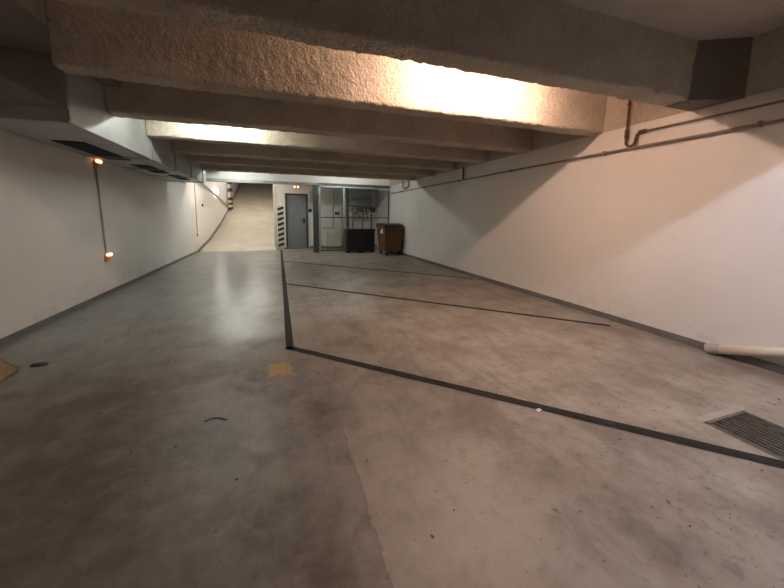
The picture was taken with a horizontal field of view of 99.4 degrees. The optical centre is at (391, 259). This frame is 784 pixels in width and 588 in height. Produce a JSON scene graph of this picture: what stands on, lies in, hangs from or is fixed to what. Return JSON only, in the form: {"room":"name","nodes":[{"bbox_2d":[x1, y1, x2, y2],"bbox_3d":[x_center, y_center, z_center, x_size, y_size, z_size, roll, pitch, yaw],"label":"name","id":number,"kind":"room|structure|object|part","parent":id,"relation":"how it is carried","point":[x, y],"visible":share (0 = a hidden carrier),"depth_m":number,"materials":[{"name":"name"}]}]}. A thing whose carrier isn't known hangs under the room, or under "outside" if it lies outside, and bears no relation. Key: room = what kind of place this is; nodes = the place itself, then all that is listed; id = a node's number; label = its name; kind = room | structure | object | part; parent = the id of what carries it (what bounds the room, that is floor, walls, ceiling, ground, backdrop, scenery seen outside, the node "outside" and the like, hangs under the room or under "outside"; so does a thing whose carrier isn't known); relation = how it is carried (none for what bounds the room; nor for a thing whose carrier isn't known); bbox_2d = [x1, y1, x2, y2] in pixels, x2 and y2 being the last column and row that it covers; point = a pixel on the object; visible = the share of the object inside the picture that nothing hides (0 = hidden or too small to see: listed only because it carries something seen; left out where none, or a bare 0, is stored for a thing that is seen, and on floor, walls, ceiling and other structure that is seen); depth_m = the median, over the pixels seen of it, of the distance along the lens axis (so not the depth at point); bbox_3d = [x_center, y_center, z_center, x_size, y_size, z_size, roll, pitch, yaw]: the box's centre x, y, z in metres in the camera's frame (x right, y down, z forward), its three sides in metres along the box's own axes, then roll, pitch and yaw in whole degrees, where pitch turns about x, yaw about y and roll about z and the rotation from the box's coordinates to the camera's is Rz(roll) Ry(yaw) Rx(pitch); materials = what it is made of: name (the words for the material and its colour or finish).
{"room":"parking garage","nodes":[
{"label":"parking garage","id":0,"kind":"room"},
{"bbox_2d":[0,129,238,338],"bbox_3d":[-7.146,-3.675,10.893,0.200,7.900,48.000,-2,8,-19],"label":"wall","id":1,"kind":"structure","parent":0,"point":[52,251],"depth_m":5.26,"materials":[{"name":"white paint"}]},
{"bbox_2d":[92,159,101,168],"bbox_3d":[-5.200,-1.687,5.872,0.092,0.156,0.163,-2,8,-19],"label":"lamp","id":2,"kind":"object","parent":1,"relation":"attached to","point":[96,164],"visible":1,"depth_m":5.82,"materials":[{"name":"brown"}]},
{"bbox_2d":[0,250,197,345],"bbox_3d":[-3.484,1.299,1.043,0.012,0.070,25.900,-2,8,-19],"label":"baseboard","id":3,"kind":"structure","parent":1,"relation":"attached to","point":[30,328],"depth_m":5.10,"materials":[{"name":"grey paint"}]},
{"bbox_2d":[95,169,106,253],"bbox_3d":[-5.243,-0.849,5.991,0.034,1.531,0.094,-2,8,-19],"label":"cable","id":4,"kind":"object","parent":1,"relation":"attached to","point":[96,171],"visible":0.92,"depth_m":5.98,"materials":[{"name":"black plastic"}]},
{"bbox_2d":[104,253,112,261],"bbox_3d":[-5.239,-0.049,6.142,0.092,0.156,0.163,-2,8,-19],"label":"lamp","id":5,"kind":"object","parent":1,"relation":"attached to","point":[107,257],"visible":1,"depth_m":6.08,"materials":[{"name":"brown"}]},
{"bbox_2d":[194,183,197,232],"bbox_3d":[-7.723,-2.031,13.086,0.028,1.980,0.058,-2,8,-19],"label":"cable","id":6,"kind":"object","parent":1,"relation":"attached to","point":[194,183],"visible":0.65,"depth_m":13.06,"materials":[{"name":"grey plastic"}]},
{"bbox_2d":[201,183,228,206],"bbox_3d":[-9.015,-3.304,16.964,0.090,1.000,9.908,-2,8,-19],"label":"pipe","id":7,"kind":"object","parent":1,"relation":"attached to","point":[203,184],"visible":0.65,"depth_m":16.27,"materials":[{"name":"grey metal"}]},
{"bbox_2d":[198,183,240,251],"bbox_3d":[-11.286,-3.979,23.287,0.050,4.600,22.000,-2,8,-19],"label":"trim","id":8,"kind":"structure","parent":1,"relation":"attached to","point":[218,226],"depth_m":17.06,"materials":[{"name":"grey paint"}]},
{"bbox_2d":[227,182,232,209],"bbox_3d":[-10.603,-4.426,21.757,0.270,2.300,0.280,-2,8,-19],"label":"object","id":9,"kind":"object","parent":1,"relation":"attached to","point":[230,203],"visible":0.88,"depth_m":21.68,"materials":[{"name":"black plastic"}]},
{"bbox_2d":[200,183,275,251],"bbox_3d":[-9.922,-3.827,23.782,2.940,4.804,22.000,-2,8,-19],"label":"ramp","id":10,"kind":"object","parent":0,"point":[249,226],"depth_m":19.19,"materials":[{"name":"concrete"}]},
{"bbox_2d":[206,170,389,185],"bbox_3d":[-3.779,-3.372,13.254,7.680,0.570,0.350,-2,8,-19],"label":"lintel","id":11,"kind":"object","parent":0,"point":[209,174],"visible":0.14,"depth_m":13.05,"materials":[{"name":"white concrete"}]},
{"bbox_2d":[206,178,317,185],"bbox_3d":[-5.186,-2.977,12.705,4.600,0.105,0.260,-2,8,-19],"label":"rail","id":12,"kind":"object","parent":11,"relation":"attached to","point":[207,179],"visible":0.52,"depth_m":12.65,"materials":[{"name":"grey metal"}]},
{"bbox_2d":[273,184,376,248],"bbox_3d":[-3.021,-2.259,15.616,4.780,3.370,0.200,-2,8,-19],"label":"wall","id":13,"kind":"structure","parent":0,"point":[280,189],"depth_m":15.49,"materials":[{"name":"white paint"}]},
{"bbox_2d":[273,186,276,248],"bbox_3d":[-5.206,-1.864,14.785,0.115,2.750,0.030,-2,8,-19],"label":"guard","id":14,"kind":"object","parent":13,"relation":"attached to","point":[274,190],"visible":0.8,"depth_m":14.77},
{"bbox_2d":[277,206,284,246],"bbox_3d":[-4.987,-1.490,14.914,0.260,1.860,0.026,-2,8,-19],"label":"board","id":15,"kind":"object","parent":13,"relation":"attached to","point":[280,212],"visible":1,"depth_m":14.91,"materials":[{"name":"black plastic"}]},
{"bbox_2d":[284,193,312,248],"bbox_3d":[-4.222,-1.751,15.095,1.340,2.470,0.320,-2,8,-19],"label":"door","id":16,"kind":"structure","parent":13,"relation":"in","point":[296,205],"depth_m":15.11,"materials":[{"name":"grey paint"}]},
{"bbox_2d":[322,187,342,244],"bbox_3d":[-2.776,-2.059,15.536,0.980,2.800,0.060,-2,8,-19],"label":"supply pipe","id":17,"kind":"object","parent":13,"relation":"attached to","point":[332,187],"visible":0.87,"depth_m":15.54,"materials":[{"name":"grey metal"}]},
{"bbox_2d":[349,188,372,206],"bbox_3d":[-1.490,-2.950,15.683,1.060,0.900,0.480,-2,8,-19],"label":"tank","id":18,"kind":"object","parent":13,"relation":"attached to","point":[366,198],"visible":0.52,"depth_m":15.47,"materials":[{"name":"grey metal"}]},
{"bbox_2d":[349,207,369,228],"bbox_3d":[-1.533,-1.987,15.806,1.000,1.022,0.144,-2,8,-19],"label":"pipe manifold","id":19,"kind":"object","parent":18,"relation":"attached to","point":[357,210],"visible":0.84,"depth_m":15.77,"materials":[{"name":"metal"}]},
{"bbox_2d":[0,247,783,587],"bbox_3d":[-0.009,1.283,2.731,7.680,0.250,26.800,-2,8,-19],"label":"floor","id":20,"kind":"structure","parent":0,"point":[304,509],"depth_m":2.21,"materials":[{"name":"concrete"}]},
{"bbox_2d":[0,359,18,381],"bbox_3d":[-3.768,0.850,2.954,0.552,0.476,0.320,-2,8,-19],"label":"cardboard piece","id":21,"kind":"object","parent":20,"relation":"on","point":[7,369],"visible":1,"depth_m":3.08,"materials":[{"name":"brown cardboard"}]},
{"bbox_2d":[29,362,48,366],"bbox_3d":[-3.494,1.031,3.288,0.142,0.022,0.097,-5,9,-38],"label":"rag","id":22,"kind":"object","parent":20,"relation":"on","point":[39,363],"visible":1,"depth_m":3.27,"materials":[{"name":"black fabric"}]},
{"bbox_2d":[204,417,226,421],"bbox_3d":[-1.292,1.172,2.444,0.157,0.011,0.040,-1,8,-9],"label":"wire","id":23,"kind":"object","parent":20,"relation":"on","point":[211,417],"visible":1,"depth_m":2.45,"materials":[{"name":"metal"}]},
{"bbox_2d":[280,250,293,349],"bbox_3d":[-2.954,0.299,9.019,0.144,0.001,11.250,-2,8,-19],"label":"lane line","id":24,"kind":"object","parent":20,"relation":"on","point":[287,320],"visible":0.99,"depth_m":5.15,"materials":[{"name":"black paint"}]},
{"bbox_2d":[325,232,340,248],"bbox_3d":[-2.772,-0.906,15.511,0.710,0.720,0.430,-2,8,-19],"label":"meter box","id":25,"kind":"object","parent":20,"relation":"on","point":[329,239],"visible":0.64,"depth_m":15.32,"materials":[{"name":"white plastic"}]},
{"bbox_2d":[312,183,389,252],"bbox_3d":[-1.959,-1.854,14.813,3.240,2.800,2.000,-2,8,-19],"label":"cage","id":26,"kind":"object","parent":20,"relation":"on","point":[316,189],"visible":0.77,"depth_m":13.66,"materials":[{"name":"metal"}]},
{"bbox_3d":[-2.935,-1.642,13.487,0.080,2.700,0.060,-2,8,-19],"label":"post","id":27,"kind":"part","parent":26,"relation":"part of","materials":[{"name":"metal"}]},
{"bbox_3d":[-1.990,-1.653,13.815,0.060,2.660,0.040,-2,8,-19],"label":"post","id":28,"kind":"part","parent":26,"relation":"part of","materials":[{"name":"metal"}]},
{"bbox_2d":[346,188,348,228],"bbox_3d":[-2.075,-2.473,15.490,0.133,2.050,0.140,-2,8,-19],"label":"riser pipe","id":29,"kind":"object","parent":26,"relation":"in","point":[347,189],"visible":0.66,"depth_m":15.44,"materials":[{"name":"metal"}]},
{"bbox_3d":[-1.554,-1.769,13.951,3.000,0.035,0.040,-2,8,-19],"label":"rail","id":30,"kind":"part","parent":26,"relation":"part of","materials":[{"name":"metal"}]},
{"bbox_3d":[-1.540,-2.991,13.792,3.000,0.050,0.060,-2,8,-19],"label":"rail","id":31,"kind":"part","parent":26,"relation":"part of","materials":[{"name":"metal"}]},
{"bbox_3d":[-1.542,-3.081,13.822,3.020,0.100,0.120,-2,8,-19],"label":"header panel","id":32,"kind":"part","parent":26,"relation":"part of","materials":[{"name":"metal"}]},
{"bbox_3d":[-0.156,-1.743,14.441,0.040,2.720,0.040,-2,8,-19],"label":"post","id":33,"kind":"part","parent":26,"relation":"part of","materials":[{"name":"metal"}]},
{"bbox_2d":[344,229,374,252],"bbox_3d":[-1.339,-0.796,13.816,1.220,0.975,0.460,-2,8,-19],"label":"plastic crate","id":34,"kind":"object","parent":20,"relation":"on","point":[356,240],"visible":1,"depth_m":13.62,"materials":[{"name":"black plastic"}]},
{"bbox_2d":[284,261,472,278],"bbox_3d":[-0.805,0.253,9.564,4.488,0.001,4.488,-2,8,-19],"label":"parking line","id":35,"kind":"object","parent":20,"relation":"on","point":[284,261],"visible":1,"depth_m":9.27,"materials":[{"name":"black paint"}]},
{"bbox_2d":[376,223,402,254],"bbox_3d":[-0.104,-0.832,13.193,0.810,1.233,1.184,-2,8,-19],"label":"bin","id":36,"kind":"object","parent":20,"relation":"on","point":[389,234],"visible":1,"depth_m":12.78,"materials":[{"name":"brown plastic"}]},
{"bbox_3d":[-0.106,-1.389,13.146,0.770,0.115,1.130,-2,8,-19],"label":"bin lid","id":37,"kind":"part","parent":36,"relation":"part of","materials":[{"name":"black plastic"}]},
{"bbox_2d":[77,295,780,539],"bbox_3d":[-0.669,0.929,4.395,6.737,0.009,6.850,-2,8,-19],"label":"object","id":38,"kind":"structure","parent":20,"relation":"on","point":[431,535],"depth_m":2.29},
{"bbox_2d":[285,283,610,326],"bbox_3d":[0.344,0.729,6.024,4.384,0.001,4.384,-2,8,-19],"label":"parking line","id":39,"kind":"object","parent":20,"relation":"on","point":[285,283],"visible":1,"depth_m":5.62,"materials":[{"name":"black paint"}]},
{"bbox_2d":[284,346,783,468],"bbox_3d":[1.265,1.184,2.617,3.946,0.001,3.946,-2,8,-19],"label":"parking line","id":40,"kind":"object","parent":20,"relation":"on","point":[773,462],"visible":1,"depth_m":2.55,"materials":[{"name":"black paint"}]},
{"bbox_2d":[693,406,745,422],"bbox_3d":[2.562,1.209,2.595,0.545,0.014,0.055,-2,8,-19],"label":"trim","id":41,"kind":"structure","parent":20,"relation":"on","point":[734,409],"depth_m":2.58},
{"bbox_2d":[704,410,783,460],"bbox_3d":[2.709,1.280,2.151,0.490,0.038,0.890,-2,8,-19],"label":"floor drain","id":42,"kind":"object","parent":20,"relation":"in","point":[763,434],"visible":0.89,"depth_m":2.40,"materials":[{"name":"metal"}]},
{"bbox_2d":[377,87,783,365],"bbox_3d":[3.699,-0.208,3.929,0.200,3.085,27.000,-2,8,-19],"label":"wall","id":43,"kind":"structure","parent":0,"point":[685,238],"depth_m":4.50,"materials":[{"name":"white paint"}]},
{"bbox_2d":[377,26,783,189],"bbox_3d":[3.723,-2.027,3.692,0.196,0.585,27.000,-2,8,-19],"label":"wall","id":44,"kind":"structure","parent":43,"relation":"attached to","point":[766,66],"depth_m":4.26,"materials":[{"name":"concrete"}]},
{"bbox_2d":[390,118,783,193],"bbox_3d":[2.331,-1.901,7.334,0.060,0.063,14.700,-2,8,-19],"label":"pipe","id":45,"kind":"object","parent":43,"relation":"attached to","point":[759,123],"visible":1,"depth_m":4.39,"materials":[{"name":"grey metal"}]},
{"bbox_2d":[393,251,783,374],"bbox_3d":[4.024,1.156,2.785,0.014,0.085,24.300,-2,8,-19],"label":"baseboard","id":46,"kind":"structure","parent":43,"relation":"attached to","point":[767,365],"depth_m":4.72,"materials":[{"name":"grey paint"}]},
{"bbox_2d":[704,343,783,357],"bbox_3d":[3.837,0.886,3.142,0.116,0.549,1.390,-2,8,-19],"label":"pipe","id":47,"kind":"object","parent":43,"relation":"attached to","point":[775,352],"visible":1,"depth_m":3.47,"materials":[{"name":"beige plastic"}]},
{"bbox_2d":[704,343,720,354],"bbox_3d":[3.630,1.010,3.754,0.116,0.139,0.140,-2,8,-19],"label":"socket","id":48,"kind":"object","parent":47,"relation":"attached to","point":[715,349],"depth_m":3.72,"materials":[{"name":"white plastic"}]},
{"bbox_2d":[558,0,783,39],"bbox_3d":[0.312,-2.175,1.470,8.080,0.200,25.500,-2,8,-19],"label":"ceiling","id":49,"kind":"structure","parent":0,"point":[693,19],"depth_m":3.05,"materials":[{"name":"grey concrete"}]},
{"bbox_2d":[0,0,121,87],"bbox_3d":[-2.713,-1.813,0.332,1.200,0.295,24.850,-2,8,-19],"label":"ceiling","id":50,"kind":"structure","parent":49,"relation":"attached to","point":[23,23],"depth_m":2.87,"materials":[{"name":"concrete"}]},
{"bbox_2d":[0,46,205,182],"bbox_3d":[-4.985,-2.190,6.728,0.946,0.656,7.560,-2,8,-19],"label":"ventilation duct","id":51,"kind":"object","parent":50,"relation":"attached to","point":[39,101],"visible":0.92,"depth_m":3.81,"materials":[{"name":"grey metal"}]},
{"bbox_2d":[201,164,415,180],"bbox_3d":[-2.357,-3.004,10.702,6.683,0.605,0.290,-2,8,-19],"label":"ceiling beam","id":52,"kind":"structure","parent":49,"relation":"attached to","point":[211,167],"depth_m":10.47,"materials":[{"name":"concrete"}]},
{"bbox_2d":[188,155,433,175],"bbox_3d":[-1.891,-2.824,9.364,6.683,0.605,0.297,-2,8,-19],"label":"ceiling beam","id":53,"kind":"structure","parent":49,"relation":"attached to","point":[199,159],"depth_m":9.11,"materials":[{"name":"concrete"}]},
{"bbox_2d":[171,140,456,170],"bbox_3d":[-1.436,-2.650,8.056,6.682,0.602,0.301,-2,8,-19],"label":"ceiling beam","id":54,"kind":"structure","parent":49,"relation":"attached to","point":[178,146],"depth_m":7.75,"materials":[{"name":"concrete"}]},
{"bbox_2d":[145,120,489,162],"bbox_3d":[-0.949,-2.460,6.657,6.682,0.605,0.279,-2,8,-19],"label":"ceiling beam","id":55,"kind":"structure","parent":49,"relation":"attached to","point":[155,129],"depth_m":6.32,"materials":[{"name":"concrete"}]},
{"bbox_2d":[103,81,533,152],"bbox_3d":[-0.503,-2.289,5.378,6.682,0.604,0.301,-2,8,-19],"label":"ceiling beam","id":56,"kind":"structure","parent":49,"relation":"attached to","point":[141,101],"depth_m":4.98,"materials":[{"name":"concrete"}]},
{"bbox_2d":[44,0,606,136],"bbox_3d":[0.076,-2.102,4.016,6.484,0.608,0.286,-2,8,-19],"label":"ceiling beam","id":57,"kind":"structure","parent":49,"relation":"attached to","point":[91,41],"depth_m":3.52,"materials":[{"name":"concrete"}]},
{"bbox_2d":[59,0,697,107],"bbox_3d":[0.340,-1.925,2.673,6.101,0.606,0.282,-2,8,-19],"label":"ceiling beam","id":58,"kind":"structure","parent":49,"relation":"attached to","point":[552,43],"depth_m":2.73,"materials":[{"name":"concrete"}]},
{"bbox_2d":[665,37,752,110],"bbox_3d":[3.406,-2.013,3.595,0.460,0.595,0.480,-2,8,-19],"label":"block","id":59,"kind":"object","parent":58,"relation":"attached to","point":[720,66],"visible":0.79,"depth_m":3.49,"materials":[{"name":"concrete"}]},
{"bbox_2d":[624,99,783,146],"bbox_3d":[4.109,-1.672,2.170,0.070,0.886,5.206,-2,8,-19],"label":"pipe","id":60,"kind":"object","parent":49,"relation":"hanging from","point":[626,134],"visible":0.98,"depth_m":4.09,"materials":[{"name":"grey metal"}]}
]}

